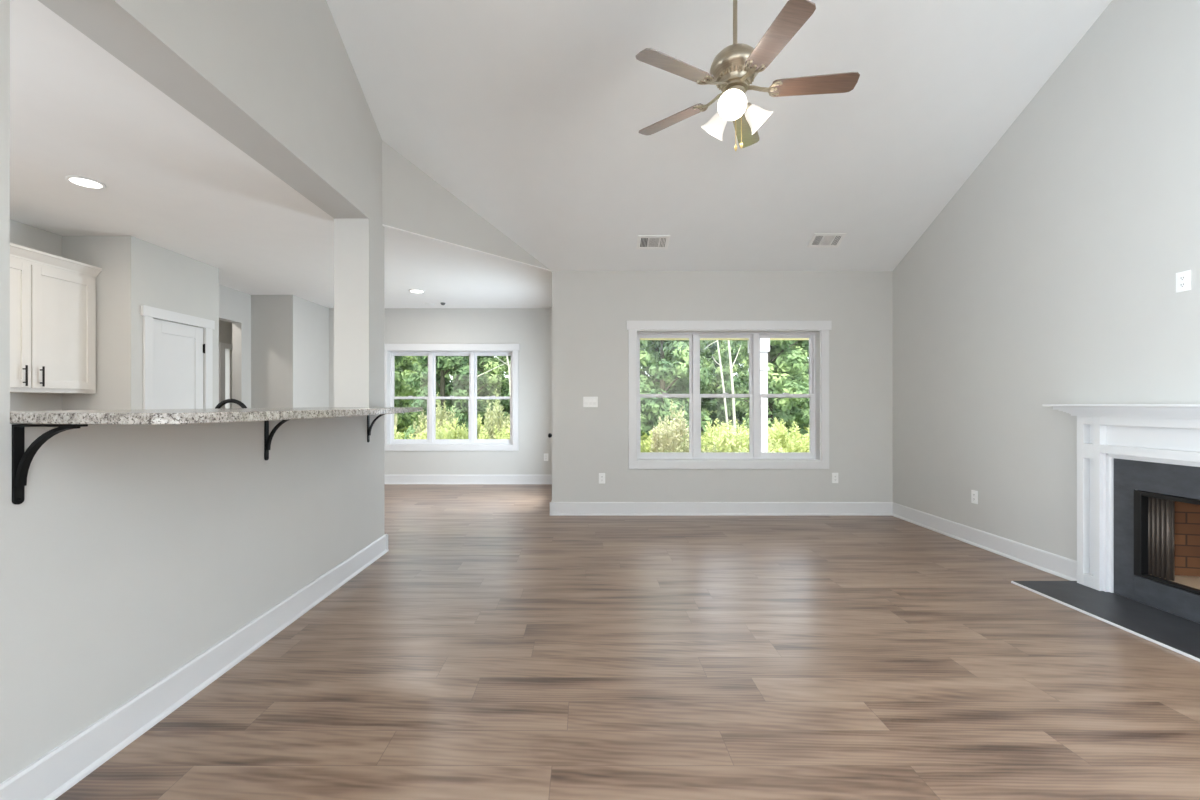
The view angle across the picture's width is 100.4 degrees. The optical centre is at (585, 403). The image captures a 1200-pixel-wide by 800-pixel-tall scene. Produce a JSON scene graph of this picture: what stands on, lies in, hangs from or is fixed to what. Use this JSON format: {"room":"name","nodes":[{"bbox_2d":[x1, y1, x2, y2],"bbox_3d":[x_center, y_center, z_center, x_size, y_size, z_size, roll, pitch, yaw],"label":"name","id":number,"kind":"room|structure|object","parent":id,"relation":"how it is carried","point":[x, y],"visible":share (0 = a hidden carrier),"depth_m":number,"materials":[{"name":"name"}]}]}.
{"room":"living room","nodes":[
{"label":"living room","id":0,"kind":"room"},
{"bbox_2d":[10,219,61,410],"bbox_3d":[-4.729,-0.123,2.228,0.120,2.752,4.455,0,0,0],"label":"wall","id":1,"kind":"structure","parent":0,"point":[22,234],"depth_m":4.24,"materials":[{"name":"beige paint"}]},
{"bbox_2d":[10,243,101,393],"bbox_3d":[-4.486,-0.649,3.664,0.361,1.115,1.568,0,0,0],"label":"upper cabinet","id":2,"kind":"object","parent":1,"relation":"attached to","point":[53,297],"visible":1,"depth_m":4.06,"materials":[{"name":"white paint"}]},
{"bbox_2d":[62,236,218,409],"bbox_3d":[-4.421,-0.123,4.987,0.735,2.752,1.065,0,0,0],"label":"wall","id":3,"kind":"structure","parent":0,"point":[135,272],"depth_m":4.46,"materials":[{"name":"beige paint"}]},
{"bbox_2d":[141,305,214,408],"bbox_3d":[-4.059,0.175,4.987,0.063,2.155,0.875,0,0,0],"label":"door","id":4,"kind":"structure","parent":3,"relation":"in","point":[172,352],"depth_m":4.95,"materials":[{"name":"white paint"}]},
{"bbox_2d":[0,0,383,782],"bbox_3d":[-1.845,-0.808,0.794,0.275,4.122,6.888,0,0,0],"label":"wall","id":5,"kind":"structure","parent":0,"point":[130,552],"depth_m":2.20,"materials":[{"name":"beige paint"}]},
{"bbox_2d":[12,424,87,503],"bbox_3d":[-1.607,0.181,1.500,0.199,0.240,0.029,0,0,0],"label":"bracket","id":6,"kind":"object","parent":5,"relation":"attached to","point":[22,459],"visible":1,"depth_m":1.49,"materials":[{"name":"black metal"}]},
{"bbox_2d":[0,534,388,799],"bbox_3d":[-1.833,1.180,0.882,0.301,0.146,6.764,0,0,0],"label":"baseboard","id":7,"kind":"structure","parent":5,"relation":"attached to","point":[51,775],"depth_m":2.00,"materials":[{"name":"white paint"}]},
{"bbox_2d":[10,407,422,424],"bbox_3d":[-1.567,0.042,2.772,0.945,0.033,2.775,0,0,0],"label":"countertop","id":8,"kind":"structure","parent":5,"relation":"attached to","point":[222,415],"depth_m":1.57,"materials":[{"name":"stone"}]},
{"bbox_2d":[264,420,287,459],"bbox_3d":[-1.607,0.181,2.667,0.199,0.240,0.029,0,0,0],"label":"bracket","id":9,"kind":"object","parent":5,"relation":"attached to","point":[268,437],"visible":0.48,"depth_m":2.66,"materials":[{"name":"black metal"}]},
{"bbox_2d":[367,414,384,441],"bbox_3d":[-1.607,0.181,3.915,0.199,0.240,0.029,0,0,0],"label":"bracket","id":10,"kind":"object","parent":5,"relation":"attached to","point":[369,427],"visible":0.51,"depth_m":3.90,"materials":[{"name":"black metal"}]},
{"bbox_2d":[219,320,231,407],"bbox_3d":[-5.710,-0.123,6.650,0.120,2.752,2.900,0,0,0],"label":"wall","id":11,"kind":"structure","parent":0,"point":[225,328],"depth_m":7.93,"materials":[{"name":"beige paint"}]},
{"bbox_2d":[219,342,231,407],"bbox_3d":[-5.635,0.153,7.827,0.030,2.200,0.275,0,0,0],"label":"trim","id":12,"kind":"structure","parent":11,"relation":"attached to","point":[222,346],"depth_m":7.74,"materials":[{"name":"white paint"}]},
{"bbox_2d":[219,285,250,407],"bbox_3d":[-4.660,-0.123,6.194,0.120,2.752,1.347,0,0,0],"label":"wall","id":13,"kind":"structure","parent":0,"point":[234,305],"depth_m":6.67,"materials":[{"name":"beige paint"}]},
{"bbox_2d":[251,295,296,407],"bbox_3d":[-4.372,-0.123,6.917,0.696,2.752,0.100,0,0,0],"label":"wall","id":14,"kind":"structure","parent":0,"point":[273,317],"depth_m":6.87,"materials":[{"name":"beige paint"}]},
{"bbox_2d":[297,297,328,407],"bbox_3d":[-4.087,-0.123,7.399,0.126,2.752,0.863,0,0,0],"label":"wall","id":15,"kind":"structure","parent":0,"point":[312,318],"depth_m":7.36,"materials":[{"name":"beige paint"}]},
{"bbox_2d":[329,308,551,474],"bbox_3d":[-2.207,-0.123,7.930,3.886,2.752,0.200,0,0,0],"label":"wall","id":16,"kind":"structure","parent":0,"point":[531,328],"depth_m":7.83,"materials":[{"name":"beige paint"}]},
{"bbox_2d":[384,344,519,450],"bbox_3d":[-2.134,-0.105,7.912,2.195,1.672,0.216,0,0,0],"label":"window","id":17,"kind":"structure","parent":16,"relation":"in","point":[431,443],"depth_m":7.88,"materials":[{"name":"white paint"}]},
{"bbox_2d":[384,475,551,483],"bbox_3d":[-2.192,1.180,7.817,3.616,0.146,0.026,0,0,0],"label":"baseboard","id":18,"kind":"structure","parent":16,"relation":"attached to","point":[388,479],"depth_m":7.82,"materials":[{"name":"white paint"}]},
{"bbox_2d":[544,453,547,460],"bbox_3d":[-0.625,0.833,7.824,0.072,0.117,0.009,0,0,0],"label":"wall outlet","id":19,"kind":"object","parent":16,"relation":"attached to","point":[545,454],"visible":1,"depth_m":7.82,"materials":[{"name":"white plastic"}]},
{"bbox_2d":[382,140,549,269],"bbox_3d":[-1.083,-1.870,4.951,0.100,0.722,1.966,0,0,42],"label":"wall","id":20,"kind":"structure","parent":0,"point":[412,201],"depth_m":4.52,"materials":[{"name":"beige paint"}]},
{"bbox_2d":[10,0,1111,307],"bbox_3d":[-1.695,-2.224,2.690,10.610,1.450,10.680,0,0,0],"label":"ceiling","id":21,"kind":"structure","parent":0,"point":[531,114],"depth_m":3.93,"materials":[{"name":"paint"}]},
{"bbox_2d":[65,175,105,188],"bbox_3d":[-3.372,-1.493,3.372,0.200,0.010,0.200,0,0,0],"label":"recessed light","id":22,"kind":"object","parent":21,"relation":"in","point":[81,181],"visible":1,"depth_m":3.37,"materials":[{"name":"white plastic"}]},
{"bbox_2d":[408,289,424,292],"bbox_3d":[-2.240,-1.493,6.620,0.210,0.010,0.210,0,0,0],"label":"recessed light","id":23,"kind":"object","parent":21,"relation":"in","point":[410,290],"visible":1,"depth_m":6.61,"materials":[{"name":"white plastic"}]},
{"bbox_2d":[636,235,669,249],"bbox_3d":[0.702,-1.692,5.237,0.330,0.094,0.179,0,0,0],"label":"ceiling vent","id":24,"kind":"object","parent":21,"relation":"in","point":[644,242],"visible":1,"depth_m":5.23,"materials":[{"name":"white plastic"}]},
{"bbox_2d":[636,0,859,150],"bbox_3d":[0.892,-2.128,2.870,1.264,1.382,1.277,0,0,0],"label":"ceiling fan","id":25,"kind":"object","parent":21,"relation":"hanging from","point":[733,69],"visible":1,"depth_m":2.79,"materials":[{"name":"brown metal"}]},
{"bbox_2d":[807,233,845,247],"bbox_3d":[2.505,-1.704,5.211,0.330,0.094,0.179,0,0,0],"label":"ceiling vent","id":26,"kind":"object","parent":21,"relation":"in","point":[818,240],"visible":1,"depth_m":5.21,"materials":[{"name":"white plastic"}]},
{"bbox_2d":[55,484,1199,799],"bbox_3d":[-1.695,1.353,2.690,10.610,0.200,10.680,0,0,0],"label":"floor","id":27,"kind":"structure","parent":0,"point":[499,647],"depth_m":2.30,"materials":[{"name":"brown wood"}]},
{"bbox_2d":[1011,581,1199,661],"bbox_3d":[3.216,1.244,2.665,0.483,0.015,1.670,0,0,0],"label":"hearth","id":28,"kind":"object","parent":27,"relation":"on","point":[1178,634],"visible":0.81,"depth_m":2.95,"materials":[{"name":"grey stone"}]},
{"bbox_2d":[1042,404,1199,592],"bbox_3d":[3.361,0.618,2.689,0.193,1.234,1.780,0,0,0],"label":"fireplace mantel","id":29,"kind":"object","parent":28,"relation":"on","point":[1157,433],"visible":1,"depth_m":3.28,"materials":[{"name":"white paint"}]},
{"bbox_2d":[1042,404,1199,406],"bbox_3d":[3.361,0.009,2.689,0.193,0.016,1.780,0,0,0],"label":"shelf","id":30,"kind":"object","parent":29,"relation":"attached to","point":[1054,405],"depth_m":3.04,"materials":[{"name":"white paint"}]},
{"bbox_3d":[-2.293,0.817,2.800,0.613,0.869,2.200,0,0,0],"label":"base cabinet","id":31,"kind":"object","parent":27,"relation":"on","visible":0},
{"bbox_3d":[-2.304,0.364,2.792,0.633,0.033,2.265,0,0,0],"label":"countertop","id":32,"kind":"structure","parent":31,"relation":"on","visible":0},
{"bbox_2d":[215,399,246,408],"bbox_3d":[-2.195,0.157,3.137,0.246,0.380,0.130,0,0,0],"label":"kitchen faucet","id":33,"kind":"object","parent":32,"relation":"on","point":[242,405],"visible":0.3,"depth_m":3.09,"materials":[{"name":"black metal"}]},
{"bbox_2d":[552,271,892,501],"bbox_3d":[1.538,-0.183,5.744,3.844,2.872,0.200,0,0,0],"label":"wall","id":34,"kind":"structure","parent":0,"point":[591,310],"depth_m":5.64,"materials":[{"name":"beige paint"}]},
{"bbox_2d":[583,397,597,406],"bbox_3d":[0.050,-0.023,5.638,0.164,0.117,0.011,0,0,0],"label":"switch plate","id":35,"kind":"object","parent":34,"relation":"attached to","point":[587,401],"visible":1,"depth_m":5.64,"materials":[{"name":"white plastic"}]},
{"bbox_2d":[599,473,604,483],"bbox_3d":[0.180,0.839,5.638,0.072,0.117,0.009,0,0,0],"label":"wall outlet","id":36,"kind":"object","parent":34,"relation":"attached to","point":[601,475],"visible":1,"depth_m":5.64,"materials":[{"name":"white plastic"}]},
{"bbox_2d":[550,501,892,515],"bbox_3d":[1.525,1.180,5.759,3.870,0.146,0.282,0,0,0],"label":"baseboard","id":37,"kind":"structure","parent":34,"relation":"attached to","point":[556,508],"depth_m":5.63,"materials":[{"name":"white paint"}]},
{"bbox_2d":[626,321,831,468],"bbox_3d":[1.609,-0.103,5.726,2.303,1.668,0.216,0,0,0],"label":"window","id":38,"kind":"structure","parent":34,"relation":"in","point":[817,332],"depth_m":5.71,"materials":[{"name":"white paint"}]},
{"bbox_2d":[832,473,837,482],"bbox_3d":[2.810,0.835,5.638,0.072,0.117,0.009,0,0,0],"label":"wall outlet","id":39,"kind":"object","parent":34,"relation":"attached to","point":[834,475],"visible":1,"depth_m":5.64,"materials":[{"name":"white plastic"}]},
{"bbox_2d":[640,338,808,339],"bbox_3d":[3.100,-1.198,8.110,5.800,0.298,0.220,0,0,0],"label":"beam","id":40,"kind":"structure","parent":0,"point":[640,338],"depth_m":8.07,"materials":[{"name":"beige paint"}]},
{"bbox_2d":[893,0,1199,622],"bbox_3d":[3.535,-0.808,1.597,0.150,4.122,8.494,0,0,0],"label":"wall","id":41,"kind":"structure","parent":0,"point":[1048,276],"depth_m":3.69,"materials":[{"name":"beige paint"}]},
{"bbox_2d":[971,490,977,503],"bbox_3d":[3.454,0.827,4.447,0.009,0.117,0.072,0,0,0],"label":"wall outlet","id":42,"kind":"object","parent":41,"relation":"attached to","point":[974,494],"visible":1,"depth_m":4.44,"materials":[{"name":"white plastic"}]},
{"bbox_2d":[892,502,1076,580],"bbox_3d":[3.447,1.180,4.540,0.026,0.146,2.168,0,0,0],"label":"baseboard","id":43,"kind":"structure","parent":41,"relation":"attached to","point":[1063,567],"depth_m":4.21,"materials":[{"name":"white paint"}]},
{"bbox_2d":[1114,458,1199,623],"bbox_3d":[3.454,0.794,2.689,0.011,0.879,1.158,0,0,0],"label":"fireplace surround","id":44,"kind":"object","parent":41,"relation":"attached to","point":[1129,475],"visible":1,"depth_m":3.10,"materials":[{"name":"grey stone"}]},
{"bbox_2d":[1134,490,1199,594],"bbox_3d":[3.736,0.768,2.689,0.588,0.613,0.910,0,0,0],"label":"firebox","id":45,"kind":"object","parent":44,"relation":"attached to","point":[1166,527],"visible":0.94,"depth_m":3.08,"materials":[{"name":"black metal"},{"name":"red brick"}]},
{"bbox_2d":[1148,497,1174,580],"bbox_3d":[3.514,0.816,3.063,0.035,0.487,0.138,0,0,0],"label":"curtain","id":46,"kind":"object","parent":45,"relation":"hanging from","point":[1161,512],"depth_m":3.04,"materials":[{"name":"brown metal"}]},
{"bbox_2d":[1176,270,1190,292],"bbox_3d":[3.454,-0.709,2.893,0.009,0.117,0.072,0,0,0],"label":"wall outlet","id":47,"kind":"object","parent":41,"relation":"attached to","point":[1183,279],"visible":1,"depth_m":2.89,"materials":[{"name":"white plastic"}]},
{"bbox_2d":[1179,275,1185,280],"bbox_3d":[3.452,-0.729,2.893,0.004,0.033,0.033,0,0,0],"label":"receptacle","id":48,"kind":"object","parent":47,"relation":"attached to","point":[1181,277],"depth_m":2.89,"materials":[{"name":"white plastic"}]},
{"bbox_2d":[1179,282,1185,287],"bbox_3d":[3.452,-0.690,2.893,0.004,0.033,0.033,0,0,0],"label":"receptacle","id":49,"kind":"object","parent":47,"relation":"attached to","point":[1181,284],"depth_m":2.89,"materials":[{"name":"white plastic"}]},
{"label":"outside","id":50,"kind":"structure","parent":0,"visible":0},
{"bbox_2d":[396,426,808,444],"bbox_3d":[5.000,1.703,41.565,130.000,0.200,66.870,0,0,0],"label":"ground","id":51,"kind":"structure","parent":50,"point":[644,437],"depth_m":27.17,"materials":[{"name":"green plant"}]},
{"bbox_2d":[394,413,398,437],"bbox_3d":[-5.334,0.442,12.479,1.196,2.327,1.230,0,0,-40],"label":"weed","id":52,"kind":"object","parent":51,"relation":"on","point":[395,416],"visible":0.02,"depth_m":12.39,"materials":[{"name":"green plant"}]},
{"bbox_2d":[394,425,399,438],"bbox_3d":[-4.728,0.780,11.119,1.164,1.646,1.189,0,0,-20],"label":"weed","id":53,"kind":"object","parent":51,"relation":"on","point":[395,428],"visible":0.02,"depth_m":11.21,"materials":[{"name":"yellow plant"}]},
{"bbox_2d":[395,356,414,428],"bbox_3d":[-11.535,-2.073,29.625,3.735,7.367,4.133,0,0,-45],"label":"leafy tree","id":54,"kind":"object","parent":51,"relation":"on","point":[407,365],"visible":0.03,"depth_m":29.55,"materials":[{"name":"green plant"}]},
{"bbox_2d":[394,356,417,432],"bbox_3d":[-8.951,-2.228,21.497,3.116,7.666,3.385,0,0,11],"label":"leafy tree","id":55,"kind":"object","parent":51,"relation":"on","point":[402,389],"visible":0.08,"depth_m":21.57,"materials":[{"name":"green plant"}]},
{"bbox_2d":[407,425,426,438],"bbox_3d":[-3.868,1.027,12.456,1.284,1.156,1.168,0,0,44],"label":"weed","id":56,"kind":"object","parent":51,"relation":"on","point":[417,434],"visible":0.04,"depth_m":12.33,"materials":[{"name":"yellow plant"}]},
{"bbox_2d":[395,356,455,425],"bbox_3d":[-7.779,-2.193,25.540,3.466,7.595,3.191,0,0,13],"label":"leafy tree","id":57,"kind":"object","parent":51,"relation":"on","point":[407,373],"visible":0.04,"depth_m":24.81,"materials":[{"name":"green plant"}]},
{"bbox_2d":[413,392,457,437],"bbox_3d":[-4.132,0.633,13.937,1.230,1.944,1.196,0,0,33],"label":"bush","id":58,"kind":"object","parent":51,"relation":"on","point":[442,416],"visible":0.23,"depth_m":13.80,"materials":[{"name":"green plant"}]},
{"bbox_2d":[415,418,458,438],"bbox_3d":[-3.350,0.973,11.065,1.189,1.262,1.164,0,0,5],"label":"weed","id":59,"kind":"object","parent":51,"relation":"on","point":[423,435],"visible":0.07,"depth_m":11.08,"materials":[{"name":"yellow plant"}]},
{"bbox_2d":[403,356,477,438],"bbox_3d":[-5.074,-1.141,17.842,2.639,5.500,2.921,0,0,-4],"label":"leafy tree","id":60,"kind":"object","parent":51,"relation":"on","point":[458,387],"visible":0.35,"depth_m":17.42,"materials":[{"name":"green plant"}]},
{"bbox_2d":[436,418,484,438],"bbox_3d":[-2.551,0.927,9.783,1.284,1.356,1.168,0,0,16],"label":"weed","id":61,"kind":"object","parent":51,"relation":"on","point":[464,435],"visible":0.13,"depth_m":9.70,"materials":[{"name":"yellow plant"}]},
{"bbox_2d":[445,356,497,390],"bbox_3d":[-6.899,-2.532,29.612,3.606,8.274,3.320,0,0,-12],"label":"leafy tree","id":62,"kind":"object","parent":51,"relation":"on","point":[447,376],"visible":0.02,"depth_m":29.26,"materials":[{"name":"green plant"}]},
{"bbox_2d":[446,356,509,428],"bbox_3d":[-4.845,-1.718,21.153,3.554,6.642,3.051,0,0,-12],"label":"leafy tree","id":63,"kind":"object","parent":51,"relation":"on","point":[495,378],"visible":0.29,"depth_m":20.78,"materials":[{"name":"green plant"}]},
{"bbox_2d":[477,414,491,435],"bbox_3d":[-2.638,0.950,13.902,1.164,1.308,1.189,0,0,22],"label":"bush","id":64,"kind":"object","parent":51,"relation":"on","point":[479,418],"visible":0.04,"depth_m":13.82,"materials":[{"name":"yellow plant"}]},
{"bbox_2d":[468,391,509,438],"bbox_3d":[-2.323,0.607,12.532,1.230,1.997,1.196,0,0,-5],"label":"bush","id":65,"kind":"object","parent":51,"relation":"on","point":[497,417],"visible":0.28,"depth_m":12.42,"materials":[{"name":"green plant"}]},
{"bbox_2d":[477,356,510,396],"bbox_3d":[-2.752,0.104,14.771,1.287,4.354,0.520,0,0,-19],"label":"bare tree","id":66,"kind":"object","parent":51,"relation":"on","point":[508,364],"visible":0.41,"depth_m":14.97,"materials":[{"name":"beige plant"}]},
{"bbox_2d":[482,424,509,438],"bbox_3d":[-1.900,1.007,11.117,1.164,1.193,1.189,0,0,-28],"label":"weed","id":67,"kind":"object","parent":51,"relation":"on","point":[505,431],"visible":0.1,"depth_m":11.04,"materials":[{"name":"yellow plant"}]},
{"bbox_2d":[486,356,510,418],"bbox_3d":[-3.539,-2.288,25.308,3.555,7.787,3.272,0,0,31],"label":"leafy tree","id":68,"kind":"object","parent":51,"relation":"on","point":[504,402],"visible":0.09,"depth_m":24.66,"materials":[{"name":"green plant"}]},
{"bbox_2d":[641,424,663,451],"bbox_3d":[2.143,1.065,13.957,1.284,1.079,1.168,0,0,40],"label":"weed","id":69,"kind":"object","parent":51,"relation":"on","point":[644,448],"visible":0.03,"depth_m":13.81,"materials":[{"name":"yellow plant"}]},
{"bbox_2d":[640,340,688,436],"bbox_3d":[3.129,-1.505,21.455,3.198,6.228,2.890,0,0,-35],"label":"leafy tree","id":70,"kind":"object","parent":51,"relation":"on","point":[655,348],"visible":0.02,"depth_m":21.26,"materials":[{"name":"green plant"}]},
{"bbox_2d":[647,423,688,451],"bbox_3d":[2.060,1.010,12.510,1.164,1.187,1.189,0,0,-39],"label":"weed","id":71,"kind":"object","parent":51,"relation":"on","point":[648,438],"visible":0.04,"depth_m":12.44,"materials":[{"name":"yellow plant"}]},
{"bbox_2d":[650,399,688,451],"bbox_3d":[1.979,0.741,11.099,1.196,1.727,1.230,0,0,32],"label":"bush","id":72,"kind":"object","parent":51,"relation":"on","point":[669,437],"visible":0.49,"depth_m":10.91,"materials":[{"name":"green plant"}]},
{"bbox_2d":[640,340,713,436],"bbox_3d":[2.650,-1.869,17.433,3.463,6.944,2.974,0,0,20],"label":"leafy tree","id":73,"kind":"object","parent":51,"relation":"on","point":[673,359],"visible":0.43,"depth_m":16.79,"materials":[{"name":"green plant"}]},
{"bbox_2d":[652,340,717,420],"bbox_3d":[4.667,-2.270,25.353,3.255,7.747,3.790,0,0,-21],"label":"leafy tree","id":74,"kind":"object","parent":51,"relation":"on","point":[703,389],"visible":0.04,"depth_m":24.88,"materials":[{"name":"green plant"}]},
{"bbox_2d":[658,434,717,451],"bbox_3d":[2.016,1.050,9.732,1.230,1.108,1.196,0,0,26],"label":"weed","id":75,"kind":"object","parent":51,"relation":"on","point":[683,449],"visible":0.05,"depth_m":9.81,"materials":[{"name":"green plant"}]},
{"bbox_2d":[703,340,728,427],"bbox_3d":[3.936,-0.730,14.966,0.597,5.475,1.132,0,0,27],"label":"bare tree","id":76,"kind":"object","parent":51,"relation":"on","point":[719,363],"visible":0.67,"depth_m":15.18,"materials":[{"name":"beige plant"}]},
{"bbox_2d":[701,340,734,430],"bbox_3d":[6.816,-1.877,29.191,3.653,6.974,4.043,0,0,-12],"label":"leafy tree","id":77,"kind":"object","parent":51,"relation":"on","point":[710,404],"visible":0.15,"depth_m":28.23,"materials":[{"name":"green plant"}]},
{"bbox_2d":[701,420,737,449],"bbox_3d":[3.624,0.999,13.966,1.284,1.212,1.168,0,0,-4],"label":"weed","id":78,"kind":"object","parent":51,"relation":"on","point":[715,428],"visible":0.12,"depth_m":13.89,"materials":[{"name":"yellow plant"}]},
{"bbox_2d":[702,425,738,451],"bbox_3d":[3.429,1.065,12.485,1.168,1.079,1.284,0,0,19],"label":"weed","id":79,"kind":"object","parent":51,"relation":"on","point":[710,444],"visible":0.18,"depth_m":12.63,"materials":[{"name":"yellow plant"}]},
{"bbox_2d":[709,340,739,427],"bbox_3d":[8.481,-2.552,34.091,4.549,8.326,4.111,0,0,1],"label":"leafy tree","id":80,"kind":"object","parent":51,"relation":"on","point":[721,342],"visible":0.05,"depth_m":33.14,"materials":[{"name":"green plant"}]},
{"bbox_2d":[713,419,748,451],"bbox_3d":[3.420,0.973,11.132,1.189,1.262,1.164,0,0,38],"label":"weed","id":81,"kind":"object","parent":51,"relation":"on","point":[732,443],"visible":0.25,"depth_m":10.96,"materials":[{"name":"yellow plant"}]},
{"bbox_2d":[727,340,740,437],"bbox_3d":[4.662,-0.750,15.665,0.695,5.618,0.210,0,0,-25],"label":"bare tree","id":82,"kind":"object","parent":51,"relation":"on","point":[728,341],"visible":0.59,"depth_m":15.57,"materials":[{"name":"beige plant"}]},
{"bbox_2d":[725,362,746,378],"bbox_3d":[11.415,-3.727,39.143,5.255,10.662,4.512,0,0,-34],"label":"leafy tree","id":83,"kind":"object","parent":51,"relation":"on","point":[735,375],"visible":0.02,"depth_m":39.97,"materials":[{"name":"green plant"}]},
{"bbox_2d":[715,340,785,432],"bbox_3d":[7.121,-2.305,21.214,3.213,7.819,2.958,0,0,19],"label":"leafy tree","id":84,"kind":"object","parent":51,"relation":"on","point":[740,387],"visible":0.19,"depth_m":21.17,"materials":[{"name":"green plant"}]},
{"bbox_2d":[748,338,769,451],"bbox_3d":[2.800,0.278,8.110,0.270,2.649,0.270,0,0,0],"label":"porch post","id":85,"kind":"object","parent":51,"relation":"on","point":[764,342],"visible":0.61,"depth_m":8.00,"materials":[{"name":"white paint"}]},
{"bbox_2d":[737,439,782,451],"bbox_3d":[3.490,1.133,9.757,1.189,0.940,1.164,0,0,9],"label":"weed","id":86,"kind":"object","parent":51,"relation":"on","point":[778,449],"visible":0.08,"depth_m":9.47,"materials":[{"name":"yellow plant"}]},
{"bbox_2d":[737,353,790,426],"bbox_3d":[8.998,-2.124,25.452,3.377,7.457,3.109,0,0,-21],"label":"leafy tree","id":87,"kind":"object","parent":51,"relation":"on","point":[741,367],"visible":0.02,"depth_m":25.68,"materials":[{"name":"green plant"}]},
{"bbox_2d":[735,340,808,439],"bbox_3d":[6.596,-1.137,17.767,3.174,5.492,2.869,0,0,32],"label":"leafy tree","id":88,"kind":"object","parent":51,"relation":"on","point":[792,380],"visible":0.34,"depth_m":17.28,"materials":[{"name":"green plant"}]},
{"bbox_2d":[768,417,806,451],"bbox_3d":[4.976,0.974,12.514,1.164,1.260,1.189,0,0,-20],"label":"weed","id":89,"kind":"object","parent":51,"relation":"on","point":[784,437],"visible":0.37,"depth_m":12.32,"materials":[{"name":"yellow plant"}]},
{"bbox_2d":[780,433,808,451],"bbox_3d":[4.843,1.131,11.107,1.164,0.945,1.189,0,0,-20],"label":"weed","id":90,"kind":"object","parent":51,"relation":"on","point":[802,448],"visible":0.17,"depth_m":11.17,"materials":[{"name":"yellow plant"}]},
{"bbox_2d":[785,340,808,428],"bbox_3d":[11.439,-2.239,29.193,4.243,7.699,3.834,0,0,11],"label":"leafy tree","id":91,"kind":"object","parent":51,"relation":"on","point":[804,344],"visible":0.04,"depth_m":28.04,"materials":[{"name":"green plant"}]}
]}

